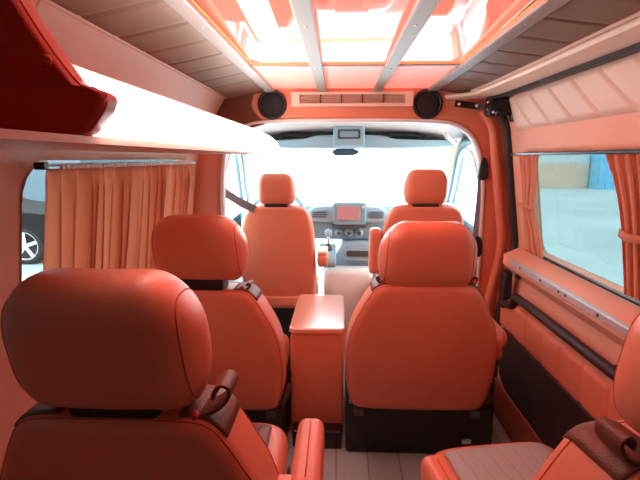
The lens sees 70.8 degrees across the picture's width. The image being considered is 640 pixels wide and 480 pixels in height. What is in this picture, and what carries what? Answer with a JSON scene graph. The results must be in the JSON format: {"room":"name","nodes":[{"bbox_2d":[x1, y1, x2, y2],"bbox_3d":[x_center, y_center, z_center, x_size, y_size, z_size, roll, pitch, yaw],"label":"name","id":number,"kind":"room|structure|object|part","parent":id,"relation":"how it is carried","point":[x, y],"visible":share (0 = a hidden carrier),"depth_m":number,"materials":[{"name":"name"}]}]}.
{"room":"vehicle interior","nodes":[
{"label":"vehicle interior","id":0,"kind":"room"},
{"bbox_2d":[0,0,224,473],"bbox_3d":[-0.637,0.173,1.707,0.294,1.648,1.460,0,10,2],"label":"wall","id":1,"kind":"structure","parent":0,"point":[86,47],"depth_m":1.09,"materials":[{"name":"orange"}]},
{"bbox_2d":[19,159,184,282],"bbox_3d":[-0.725,-0.004,1.656,0.126,0.595,1.180,0,10,2],"label":"window","id":2,"kind":"structure","parent":1,"relation":"in","point":[32,193],"depth_m":1.18,"materials":[{"name":"beige"}]},
{"bbox_2d":[33,161,195,169],"bbox_3d":[-0.628,-0.273,1.601,0.030,0.018,1.135,0,10,2],"label":"track","id":3,"kind":"object","parent":1,"relation":"attached to","point":[37,165],"visible":0.97,"depth_m":1.29,"materials":[{"name":"silver metal"}]},
{"bbox_2d":[43,164,195,270],"bbox_3d":[-0.659,-0.032,1.645,0.110,0.476,1.135,0,10,2],"label":"curtain","id":4,"kind":"object","parent":3,"relation":"hanging from","point":[100,217],"visible":0.6,"depth_m":1.41,"materials":[{"name":"brown fabric"}]},
{"bbox_2d":[0,0,278,154],"bbox_3d":[-0.447,-0.394,1.210,0.435,0.310,1.925,0,10,2],"label":"shelf","id":5,"kind":"object","parent":1,"relation":"attached to","point":[48,102],"visible":1,"depth_m":0.55,"materials":[{"name":"beige"}]},
{"bbox_3d":[-0.464,-0.274,0.547,0.412,0.307,0.047,0,10,2],"label":"panel","id":6,"kind":"part","parent":5,"relation":"part of","materials":[{"name":"red leather"}]},
{"bbox_2d":[41,0,639,98],"bbox_3d":[0.083,-0.474,0.505,1.720,0.167,3.570,0,10,2],"label":"ceiling","id":7,"kind":"structure","parent":0,"point":[153,29],"depth_m":1.19,"materials":[{"name":"wood panels"},{"name":"painted metal"}]},
{"bbox_3d":[-0.434,-0.422,0.526,0.215,0.048,3.550,0,10,2],"label":"quilted panel","id":8,"kind":"part","parent":7,"relation":"part of","materials":[{"name":"beige leather"}]},
{"bbox_2d":[164,0,273,91],"bbox_3d":[-0.322,-0.430,0.515,0.048,0.018,3.540,0,10,2],"label":"roof slat","id":9,"kind":"object","parent":7,"relation":"attached to","point":[187,9],"visible":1,"depth_m":1.23,"materials":[{"name":"silver metal"}]},
{"bbox_2d":[191,0,308,64],"bbox_3d":[-0.168,-0.567,1.066,0.238,0.060,1.186,0,10,2],"label":"skylight","id":10,"kind":"object","parent":7,"relation":"attached to","point":[264,31],"depth_m":1.24,"materials":[{"name":"pink"}]},
{"bbox_3d":[-0.275,-0.538,1.069,0.005,0.003,1.172,0,10,2],"label":"led strip","id":11,"kind":"part","parent":10,"relation":"part of","materials":[{"name":"white plastic"}]},
{"bbox_2d":[255,67,316,88],"bbox_3d":[-0.132,-0.711,1.955,0.238,0.020,0.573,0,10,2],"label":"ceiling panel","id":12,"kind":"object","parent":7,"relation":"attached to","point":[301,77],"visible":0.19,"depth_m":1.93,"materials":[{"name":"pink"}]},
{"bbox_2d":[323,67,382,87],"bbox_3d":[0.136,-0.709,1.944,0.249,0.020,0.573,0,10,2],"label":"ceiling panel","id":13,"kind":"object","parent":7,"relation":"attached to","point":[335,77],"visible":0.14,"depth_m":1.90,"materials":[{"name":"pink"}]},
{"bbox_2d":[252,63,459,67],"bbox_3d":[0.128,-0.642,1.654,0.805,0.008,0.028,0,10,2],"label":"strip","id":14,"kind":"object","parent":7,"relation":"attached to","point":[446,64],"visible":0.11,"depth_m":1.65,"materials":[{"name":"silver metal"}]},
{"bbox_2d":[312,0,415,62],"bbox_3d":[0.099,-0.567,1.055,0.249,0.057,1.186,0,10,2],"label":"skylight","id":15,"kind":"object","parent":7,"relation":"attached to","point":[349,31],"visible":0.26,"depth_m":1.24,"materials":[{"name":"pink"}]},
{"bbox_2d":[252,62,459,64],"bbox_3d":[0.127,-0.642,1.638,0.761,0.003,0.004,0,10,2],"label":"led strip","id":16,"kind":"object","parent":15,"relation":"attached to","point":[433,62],"visible":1,"depth_m":1.64,"materials":[{"name":"orange"}]},
{"bbox_2d":[384,66,455,87],"bbox_3d":[0.407,-0.707,1.933,0.246,0.020,0.573,0,10,2],"label":"ceiling panel","id":17,"kind":"object","parent":7,"relation":"attached to","point":[403,77],"visible":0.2,"depth_m":1.90,"materials":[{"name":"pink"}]},
{"bbox_2d":[401,0,540,62],"bbox_3d":[0.371,-0.563,1.045,0.246,0.060,1.186,0,10,2],"label":"skylight","id":18,"kind":"object","parent":7,"relation":"attached to","point":[455,29],"depth_m":1.23,"materials":[{"name":"pink"}]},
{"bbox_3d":[0.481,-0.533,1.039,0.005,0.003,1.172,0,10,2],"label":"led strip","id":19,"kind":"part","parent":18,"relation":"part of","materials":[{"name":"white plastic"}]},
{"bbox_2d":[428,0,569,90],"bbox_3d":[0.482,-0.424,0.483,0.048,0.018,3.540,0,10,2],"label":"roof slat","id":20,"kind":"object","parent":7,"relation":"attached to","point":[543,8],"visible":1,"depth_m":1.23,"materials":[{"name":"silver metal"}]},
{"bbox_3d":[0.653,-0.414,0.483,0.340,0.048,3.550,0,10,2],"label":"quilted panel","id":21,"kind":"part","parent":7,"relation":"part of","materials":[{"name":"beige leather"}]},
{"bbox_2d":[194,88,509,317],"bbox_3d":[0.142,0.045,2.407,1.784,1.690,0.052,0,10,2],"label":"wall","id":22,"kind":"structure","parent":0,"point":[243,109],"depth_m":2.28,"materials":[{"name":"brown"}]},
{"bbox_2d":[225,149,247,281],"bbox_3d":[-0.575,-0.009,3.127,0.193,1.500,1.335,0,10,2],"label":"door","id":23,"kind":"structure","parent":22,"relation":"in","point":[239,158],"depth_m":3.07,"materials":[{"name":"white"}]},
{"bbox_2d":[225,180,256,212],"bbox_3d":[-0.448,-0.246,2.554,0.063,0.338,0.364,7,12,34],"label":"belt","id":24,"kind":"object","parent":23,"relation":"attached to","point":[229,195],"visible":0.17,"depth_m":2.55,"materials":[{"name":"grey fabric"}]},
{"bbox_3d":[-0.401,-0.648,2.288,0.253,0.216,0.022,0,10,2],"label":"corner panel","id":25,"kind":"part","parent":22,"relation":"part of","materials":[{"name":"brown leather"}]},
{"bbox_2d":[257,90,286,119],"bbox_3d":[-0.241,-0.681,2.264,0.147,0.147,0.020,0,10,2],"label":"loudspeaker","id":26,"kind":"object","parent":22,"relation":"attached to","point":[271,105],"visible":0.96,"depth_m":2.26,"materials":[{"name":"black plastic"}]},
{"bbox_2d":[260,92,283,116],"bbox_3d":[-0.241,-0.681,2.265,0.122,0.122,0.020,0,10,2],"label":"speaker grille","id":27,"kind":"object","parent":26,"relation":"attached to","point":[271,103],"depth_m":2.26,"materials":[{"name":"black fabric"}]},
{"bbox_2d":[291,91,413,106],"bbox_3d":[0.158,-0.699,2.236,0.600,0.069,0.038,0,10,2],"label":"air vent","id":28,"kind":"object","parent":22,"relation":"in","point":[372,98],"visible":1,"depth_m":2.23,"materials":[{"name":"beige plastic"}]},
{"bbox_2d":[300,95,319,102],"bbox_3d":[-0.049,-0.702,2.247,0.104,0.043,0.024,0,10,2],"label":"grille","id":29,"kind":"object","parent":28,"relation":"attached to","point":[303,98],"depth_m":2.25,"materials":[{"name":"orange plastic"}]},
{"bbox_2d":[321,95,340,102],"bbox_3d":[0.055,-0.701,2.243,0.104,0.043,0.024,0,10,2],"label":"grille","id":30,"kind":"object","parent":28,"relation":"attached to","point":[324,98],"depth_m":2.24,"materials":[{"name":"orange plastic"}]},
{"bbox_2d":[342,95,361,102],"bbox_3d":[0.159,-0.700,2.238,0.104,0.043,0.024,0,10,2],"label":"grille","id":31,"kind":"object","parent":28,"relation":"attached to","point":[345,98],"depth_m":2.24,"materials":[{"name":"orange plastic"}]},
{"bbox_2d":[363,95,382,102],"bbox_3d":[0.263,-0.699,2.234,0.104,0.043,0.024,0,10,2],"label":"grille","id":32,"kind":"object","parent":28,"relation":"attached to","point":[366,98],"depth_m":2.24,"materials":[{"name":"orange plastic"}]},
{"bbox_2d":[384,95,403,102],"bbox_3d":[0.366,-0.699,2.230,0.104,0.043,0.024,0,10,2],"label":"grille","id":33,"kind":"object","parent":28,"relation":"attached to","point":[387,98],"depth_m":2.23,"materials":[{"name":"orange plastic"}]},
{"bbox_2d":[220,118,484,287],"bbox_3d":[0.161,0.133,2.413,1.367,1.516,0.042,0,10,2],"label":"trim","id":34,"kind":"structure","parent":22,"relation":"attached to","point":[464,130],"depth_m":2.28,"materials":[{"name":"white plastic"}]},
{"bbox_2d":[413,88,442,118],"bbox_3d":[0.533,-0.675,2.234,0.147,0.147,0.020,0,10,2],"label":"loudspeaker","id":35,"kind":"object","parent":22,"relation":"attached to","point":[427,104],"visible":0.97,"depth_m":2.23,"materials":[{"name":"black plastic"}]},
{"bbox_2d":[415,91,439,116],"bbox_3d":[0.533,-0.675,2.234,0.122,0.122,0.020,0,10,2],"label":"speaker grille","id":36,"kind":"object","parent":35,"relation":"attached to","point":[427,103],"depth_m":2.23,"materials":[{"name":"black plastic"}]},
{"bbox_2d":[447,136,477,232],"bbox_3d":[0.950,0.002,3.066,0.193,1.500,1.335,0,10,2],"label":"door","id":37,"kind":"structure","parent":22,"relation":"in","point":[465,142],"depth_m":2.89,"materials":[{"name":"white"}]},
{"bbox_2d":[473,158,487,284],"bbox_3d":[0.823,0.077,2.364,0.064,1.004,0.036,0,10,2],"label":"belt","id":38,"kind":"object","parent":22,"relation":"attached to","point":[482,172],"visible":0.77,"depth_m":2.32,"materials":[{"name":"grey"}]},
{"bbox_2d":[479,110,505,310],"bbox_3d":[0.864,0.109,2.329,0.175,1.533,0.042,0,10,2],"label":"padding","id":39,"kind":"object","parent":22,"relation":"attached to","point":[490,123],"visible":0.66,"depth_m":2.26,"materials":[{"name":"brown leather"}]},
{"bbox_2d":[254,122,465,141],"bbox_3d":[0.176,-0.674,2.675,1.418,0.210,0.754,0,10,2],"label":"ceiling","id":40,"kind":"structure","parent":0,"point":[436,130],"depth_m":2.77,"materials":[{"name":"white plastic"}]},
{"bbox_2d":[244,135,459,201],"bbox_3d":[0.201,-0.504,3.347,1.654,0.575,0.833,0,10,2],"label":"window","id":41,"kind":"structure","parent":40,"relation":"attached to","point":[453,148],"depth_m":3.30,"materials":[{"name":"clear glass"},{"name":"black rubber"}]},
{"bbox_2d":[270,126,457,148],"bbox_3d":[0.184,-0.674,2.892,1.372,0.168,0.258,0,10,2],"label":"console","id":42,"kind":"object","parent":40,"relation":"attached to","point":[342,137],"visible":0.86,"depth_m":2.83,"materials":[{"name":"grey plastic"}]},
{"bbox_2d":[332,149,358,155],"bbox_3d":[0.170,-0.592,2.994,0.176,0.063,0.071,0,10,2],"label":"mirror","id":43,"kind":"object","parent":42,"relation":"attached to","point":[338,152],"visible":0.92,"depth_m":2.96,"materials":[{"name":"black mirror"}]},
{"bbox_2d":[444,132,457,144],"bbox_3d":[0.761,-0.585,2.605,0.032,0.071,0.205,7,12,34],"label":"handle","id":44,"kind":"object","parent":40,"relation":"attached to","point":[454,142],"visible":1,"depth_m":2.55,"materials":[{"name":"white"}]},
{"bbox_2d":[287,347,511,479],"bbox_3d":[0.090,1.081,1.464,1.720,0.050,4.900,0,10,2],"label":"floor","id":45,"kind":"structure","parent":0,"point":[339,464],"depth_m":1.95,"materials":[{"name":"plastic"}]},
{"bbox_2d":[0,268,324,479],"bbox_3d":[-0.306,0.546,1.133,0.643,1.121,0.757,0,10,2],"label":"seat","id":46,"kind":"object","parent":45,"relation":"on","point":[116,364],"visible":1,"depth_m":0.75,"materials":[{"name":"orange leather"}]},
{"bbox_3d":[-0.357,0.566,0.953,0.552,0.571,0.269,0,10,2],"label":"backrest","id":47,"kind":"part","parent":46,"relation":"part of","materials":[{"name":"orange leather"}]},
{"bbox_2d":[257,423,287,473],"bbox_3d":[-0.345,0.704,1.266,0.480,0.142,0.550,0,10,2],"label":"seat cushion","id":48,"kind":"object","parent":46,"relation":"on","point":[275,439],"depth_m":1.39,"materials":[{"name":"orange leather"}]},
{"bbox_3d":[-0.027,0.518,1.051,0.074,0.075,0.280,0,10,2],"label":"armrest","id":49,"kind":"part","parent":46,"relation":"part of","materials":[{"name":"orange leather"}]},
{"bbox_2d":[151,215,291,436],"bbox_3d":[-0.414,0.399,1.994,0.597,1.101,0.727,1,10,4],"label":"seat","id":50,"kind":"object","parent":45,"relation":"on","point":[205,252],"visible":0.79,"depth_m":1.67,"materials":[{"name":"orange leather"}]},
{"bbox_3d":[-0.433,0.431,1.825,0.583,0.548,0.258,1,10,4],"label":"backrest","id":51,"kind":"part","parent":50,"relation":"part of","materials":[{"name":"orange leather"}]},
{"bbox_3d":[-0.183,0.669,2.089,0.038,0.033,0.509,1,10,4],"label":"slide rail","id":52,"kind":"part","parent":50,"relation":"part of","materials":[{"name":"grey plastic"}]},
{"bbox_3d":[-0.145,0.645,1.886,0.038,0.038,0.148,1,10,4],"label":"recline lever","id":53,"kind":"part","parent":50,"relation":"part of","materials":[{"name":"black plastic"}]},
{"bbox_2d":[284,334,289,363],"bbox_3d":[-0.414,0.563,2.125,0.507,0.136,0.528,1,10,4],"label":"seat cushion","id":54,"kind":"object","parent":50,"relation":"on","point":[287,341],"depth_m":2.23,"materials":[{"name":"orange leather"}]},
{"bbox_2d":[241,173,328,357],"bbox_3d":[-0.211,0.159,3.002,0.545,1.214,0.691,0,10,2],"label":"seat","id":55,"kind":"object","parent":45,"relation":"on","point":[280,235],"visible":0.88,"depth_m":2.69,"materials":[{"name":"orange leather"}]},
{"bbox_3d":[-0.253,0.084,2.771,0.452,0.607,0.204,0,10,2],"label":"backrest","id":56,"kind":"part","parent":55,"relation":"part of","materials":[{"name":"orange leather"}]},
{"bbox_2d":[271,269,318,307],"bbox_3d":[-0.242,0.310,3.102,0.479,0.160,0.550,0,10,2],"label":"seat cushion","id":57,"kind":"object","parent":55,"relation":"on","point":[316,292],"depth_m":2.86,"materials":[{"name":"orange leather"}]},
{"bbox_3d":[0.017,0.062,2.777,0.060,0.020,0.190,0,10,2],"label":"armrest","id":58,"kind":"part","parent":55,"relation":"part of","materials":[{"name":"beige"}]},
{"bbox_3d":[0.017,0.109,2.786,0.072,0.080,0.200,0,10,2],"label":"armrest","id":59,"kind":"part","parent":55,"relation":"part of","materials":[{"name":"orange leather"}]},
{"bbox_2d":[292,422,341,448],"bbox_3d":[-0.013,0.901,2.061,0.225,0.090,0.110,0,10,2],"label":"console","id":60,"kind":"object","parent":45,"relation":"on","point":[333,431],"visible":0.56,"depth_m":2.04,"materials":[{"name":"black plastic"}]},
{"bbox_2d":[289,294,345,432],"bbox_3d":[-0.003,0.620,2.345,0.261,0.542,0.534,0,10,2],"label":"box","id":61,"kind":"object","parent":45,"relation":"on","point":[317,329],"visible":0.98,"depth_m":2.10,"materials":[{"name":"orange leather"}]},
{"bbox_3d":[-0.003,0.368,2.300,0.257,0.030,0.530,0,10,2],"label":"lid","id":62,"kind":"part","parent":61,"relation":"part of","materials":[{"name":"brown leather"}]},
{"bbox_2d":[324,266,372,346],"bbox_3d":[0.197,0.463,3.158,0.330,0.560,0.160,0,10,2],"label":"engine cover","id":63,"kind":"object","parent":45,"relation":"on","point":[350,282],"visible":0.43,"depth_m":3.05,"materials":[{"name":"beige leather"}]},
{"bbox_2d":[241,201,455,278],"bbox_3d":[0.199,0.126,3.405,1.480,0.895,0.790,0,10,2],"label":"dashboard","id":64,"kind":"object","parent":45,"relation":"on","point":[350,222],"visible":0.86,"depth_m":3.06,"materials":[{"name":"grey plastic"}]},
{"bbox_2d":[252,196,304,207],"bbox_3d":[-0.279,-0.154,2.916,0.382,0.334,0.232,0,10,2],"label":"steering wheel","id":65,"kind":"object","parent":64,"relation":"attached to","point":[298,201],"visible":0.09,"depth_m":2.92,"materials":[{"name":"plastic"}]},
{"bbox_2d":[311,210,326,217],"bbox_3d":[-0.005,-0.172,3.003,0.110,0.055,0.015,0,10,2],"label":"air vent","id":66,"kind":"object","parent":64,"relation":"attached to","point":[314,213],"depth_m":2.99,"materials":[{"name":"grey plastic"}]},
{"bbox_2d":[318,229,335,267],"bbox_3d":[0.049,0.049,2.994,0.118,0.254,0.214,0,10,2],"label":"lever","id":67,"kind":"object","parent":64,"relation":"attached to","point":[328,233],"visible":0.56,"depth_m":2.94,"materials":[{"name":"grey plastic"}]},
{"bbox_3d":[0.055,-0.045,2.954,0.051,0.055,0.052,0,10,2],"label":"knob","id":68,"kind":"part","parent":67,"relation":"part of","materials":[{"name":"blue plastic"}]},
{"bbox_3d":[0.126,-0.048,3.051,0.060,0.060,0.034,0,10,2],"label":"knob","id":69,"kind":"part","parent":64,"relation":"part of","materials":[{"name":"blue plastic"}]},
{"bbox_3d":[0.196,-0.048,3.048,0.060,0.060,0.034,0,10,2],"label":"knob","id":70,"kind":"part","parent":64,"relation":"part of","materials":[{"name":"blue plastic"}]},
{"bbox_3d":[0.437,0.348,3.260,0.820,0.510,0.080,0,10,2],"label":"panel","id":71,"kind":"part","parent":64,"relation":"part of","materials":[{"name":"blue plastic"}]},
{"bbox_2d":[336,239,368,260],"bbox_3d":[0.339,0.054,3.221,0.443,0.141,0.260,0,10,2],"label":"shelf","id":72,"kind":"object","parent":64,"relation":"attached to","point":[347,249],"depth_m":3.10,"materials":[{"name":"grey plastic"}]},
{"bbox_3d":[0.266,-0.047,3.045,0.060,0.060,0.034,0,10,2],"label":"knob","id":73,"kind":"part","parent":64,"relation":"part of","materials":[{"name":"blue plastic"}]},
{"bbox_2d":[368,210,384,218],"bbox_3d":[0.374,-0.169,2.988,0.110,0.055,0.015,0,10,2],"label":"air vent","id":74,"kind":"object","parent":64,"relation":"attached to","point":[372,214],"depth_m":2.98,"materials":[{"name":"grey plastic"}]},
{"bbox_2d":[368,169,463,279],"bbox_3d":[0.541,0.192,2.734,0.530,1.245,0.690,0,10,2],"label":"seat","id":75,"kind":"object","parent":45,"relation":"on","point":[425,191],"visible":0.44,"depth_m":2.35,"materials":[{"name":"orange leather"}]},
{"bbox_3d":[0.302,0.059,2.470,0.072,0.252,0.100,0,10,2],"label":"armrest","id":76,"kind":"part","parent":75,"relation":"part of","materials":[{"name":"orange leather"}]},
{"bbox_3d":[0.558,0.112,2.499,0.452,0.625,0.204,0,10,2],"label":"backrest","id":77,"kind":"part","parent":75,"relation":"part of","materials":[{"name":"orange leather"}]},
{"bbox_2d":[345,221,506,453],"bbox_3d":[0.437,0.412,1.984,0.661,1.080,0.747,0,10,2],"label":"seat","id":78,"kind":"object","parent":45,"relation":"on","point":[424,343],"visible":1,"depth_m":1.71,"materials":[{"name":"orange leather"}]},
{"bbox_3d":[0.169,0.659,2.099,0.038,0.034,0.525,0,10,2],"label":"slide rail","id":79,"kind":"part","parent":78,"relation":"part of","materials":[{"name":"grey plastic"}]},
{"bbox_3d":[0.394,0.418,1.800,0.585,0.565,0.266,0,10,2],"label":"backrest","id":80,"kind":"part","parent":78,"relation":"part of","materials":[{"name":"orange leather"}]},
{"bbox_3d":[0.639,0.663,2.080,0.038,0.034,0.525,0,10,2],"label":"slide rail","id":81,"kind":"part","parent":78,"relation":"part of","materials":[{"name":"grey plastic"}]},
{"bbox_3d":[0.683,0.637,1.872,0.038,0.040,0.153,0,10,2],"label":"recline lever","id":82,"kind":"part","parent":78,"relation":"part of","materials":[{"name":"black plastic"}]},
{"bbox_3d":[0.708,0.370,1.898,0.078,0.074,0.277,0,10,2],"label":"armrest","id":83,"kind":"part","parent":78,"relation":"part of","materials":[{"name":"orange leather"}]},
{"bbox_2d":[420,313,639,479],"bbox_3d":[0.525,0.559,1.008,0.598,1.139,0.762,-1,10,-7],"label":"seat","id":84,"kind":"object","parent":45,"relation":"on","point":[604,448],"visible":1,"depth_m":0.75,"materials":[{"name":"orange leather"}]},
{"bbox_3d":[0.274,0.544,0.908,0.065,0.075,0.280,-1,10,-7],"label":"armrest","id":85,"kind":"part","parent":84,"relation":"part of","materials":[{"name":"orange leather"}]},
{"bbox_2d":[435,442,553,479],"bbox_3d":[0.554,0.726,1.147,0.422,0.142,0.550,-1,10,-7],"label":"seat cushion","id":86,"kind":"object","parent":84,"relation":"on","point":[515,460],"depth_m":1.27,"materials":[{"name":"orange leather"}]},
{"bbox_3d":[0.590,0.588,0.836,0.486,0.571,0.269,-1,10,-7],"label":"backrest","id":87,"kind":"part","parent":84,"relation":"part of","materials":[{"name":"orange leather"}]},
{"bbox_2d":[493,52,639,449],"bbox_3d":[0.878,0.376,0.619,0.188,1.638,3.552,0,10,2],"label":"sliding door","id":88,"kind":"structure","parent":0,"point":[553,386],"depth_m":1.63,"materials":[{"name":"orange leather"}]},
{"bbox_2d":[493,419,507,442],"bbox_3d":[0.844,0.982,1.833,0.025,0.012,1.320,0,10,2],"label":"trim","id":89,"kind":"structure","parent":88,"relation":"attached to","point":[497,430],"depth_m":2.14,"materials":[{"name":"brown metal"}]},
{"bbox_2d":[491,116,517,398],"bbox_3d":[0.906,0.120,2.268,0.172,1.532,0.038,0,10,2],"label":"seal","id":90,"kind":"object","parent":88,"relation":"attached to","point":[503,121],"visible":0.44,"depth_m":2.19,"materials":[{"name":"black rubber"}]},
{"bbox_2d":[492,377,542,443],"bbox_3d":[0.850,1.050,0.970,0.014,0.188,2.800,0,10,2],"label":"panel","id":91,"kind":"object","parent":88,"relation":"attached to","point":[515,425],"visible":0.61,"depth_m":2.10,"materials":[{"name":"brown plastic"}]},
{"bbox_2d":[445,11,639,121],"bbox_3d":[0.771,-0.384,0.775,0.321,0.147,2.923,0,10,0],"label":"sliding door rail","id":92,"kind":"object","parent":88,"relation":"attached to","point":[622,41],"depth_m":1.41,"materials":[{"name":"beige plastic"}]},
{"bbox_3d":[0.742,-0.642,2.148,0.196,0.055,0.033,4,11,20],"label":"arm","id":93,"kind":"part","parent":92,"relation":"part of","materials":[{"name":"black metal"}]},
{"bbox_3d":[0.776,-0.614,2.109,0.279,0.122,0.106,2,11,12],"label":"door roller bracket","id":94,"kind":"part","parent":92,"relation":"part of","materials":[{"name":"black metal"}]},
{"bbox_3d":[0.864,0.784,1.058,0.030,0.298,2.470,0,10,2],"label":"panel","id":95,"kind":"part","parent":88,"relation":"part of","materials":[{"name":"grey plastic"}]},
{"bbox_2d":[499,270,616,380],"bbox_3d":[0.857,0.464,0.960,0.057,0.186,2.591,0,10,2],"label":"grab rail","id":96,"kind":"object","parent":88,"relation":"attached to","point":[505,285],"visible":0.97,"depth_m":1.69,"materials":[{"name":"grey plastic"}]},
{"bbox_3d":[0.864,0.559,1.094,0.022,0.165,2.420,0,10,2],"label":"pleated panel","id":97,"kind":"part","parent":88,"relation":"part of","materials":[{"name":"brown leather"}]},
{"bbox_2d":[509,259,629,336],"bbox_3d":[0.836,0.340,0.780,0.023,0.028,2.680,0,10,2],"label":"strip","id":98,"kind":"object","parent":88,"relation":"attached to","point":[614,323],"visible":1,"depth_m":1.51,"materials":[{"name":"silver metal"}]},
{"bbox_3d":[0.882,0.399,0.545,0.095,0.140,3.400,0,10,2],"label":"window sill","id":99,"kind":"part","parent":88,"relation":"part of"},
{"bbox_3d":[0.836,-0.389,1.045,0.046,0.142,2.060,0,10,2],"label":"quilted panel","id":100,"kind":"part","parent":88,"relation":"part of","materials":[{"name":"beige leather"}]},
{"bbox_2d":[510,149,639,306],"bbox_3d":[0.934,-0.070,1.505,0.157,0.470,1.260,0,10,2],"label":"window","id":101,"kind":"structure","parent":88,"relation":"in","point":[577,214],"depth_m":1.67,"materials":[{"name":"clear glass"}]},
{"bbox_2d":[518,155,543,258],"bbox_3d":[0.915,-0.148,1.943,0.096,0.428,0.197,0,10,2],"label":"curtain","id":102,"kind":"object","parent":101,"relation":"hanging from","point":[528,164],"visible":1,"depth_m":1.95,"materials":[{"name":"brown fabric"}]},
{"bbox_3d":[0.864,-0.285,1.469,0.017,0.012,1.260,0,10,2],"label":"curtain rail","id":103,"kind":"part","parent":101,"relation":"part of","materials":[{"name":"silver metal"}]},
{"bbox_3d":[0.942,0.131,1.613,0.012,0.012,1.000,0,10,2],"label":"lower curtain rail","id":104,"kind":"part","parent":101,"relation":"part of","materials":[{"name":"silver metal"}]},
{"bbox_2d":[605,154,639,300],"bbox_3d":[0.886,-0.036,1.285,0.099,0.413,0.214,0,10,2],"label":"curtain","id":105,"kind":"object","parent":101,"relation":"hanging from","point":[624,168],"visible":1,"depth_m":1.28,"materials":[{"name":"brown fabric"}]},
{"bbox_3d":[0.044,-0.290,-0.395,0.805,0.028,1.730,0,10,2],"label":"ceiling","id":106,"kind":"structure","parent":0,"visible":0},
{"bbox_2d":[289,0,326,91],"bbox_3d":[-0.060,-0.428,0.504,0.048,0.018,3.540,0,10,2],"label":"roof slat","id":107,"kind":"object","parent":106,"relation":"attached to","point":[303,11],"visible":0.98,"depth_m":1.22,"materials":[{"name":"silver metal"}]},
{"bbox_2d":[372,0,440,90],"bbox_3d":[0.213,-0.426,0.494,0.048,0.018,3.540,0,10,2],"label":"roof slat","id":108,"kind":"object","parent":106,"relation":"attached to","point":[422,10],"visible":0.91,"depth_m":1.22,"materials":[{"name":"silver metal"}]},
{"label":"outside","id":109,"kind":"structure","parent":0,"visible":0},
{"bbox_2d":[226,168,476,294],"bbox_3d":[0.602,-0.860,15.077,160.000,0.001,150.000,0,10,2],"label":"ground","id":110,"kind":"structure","parent":109,"point":[368,184],"depth_m":29.92,"materials":[{"name":"white"}]},
{"bbox_2d":[460,148,476,185],"bbox_3d":[13.624,-5.063,31.074,6.700,2.550,6.400,0,10,2],"label":"building","id":111,"kind":"structure","parent":110,"relation":"on","point":[468,176],"depth_m":31.80,"materials":[{"name":"white"}]}
]}

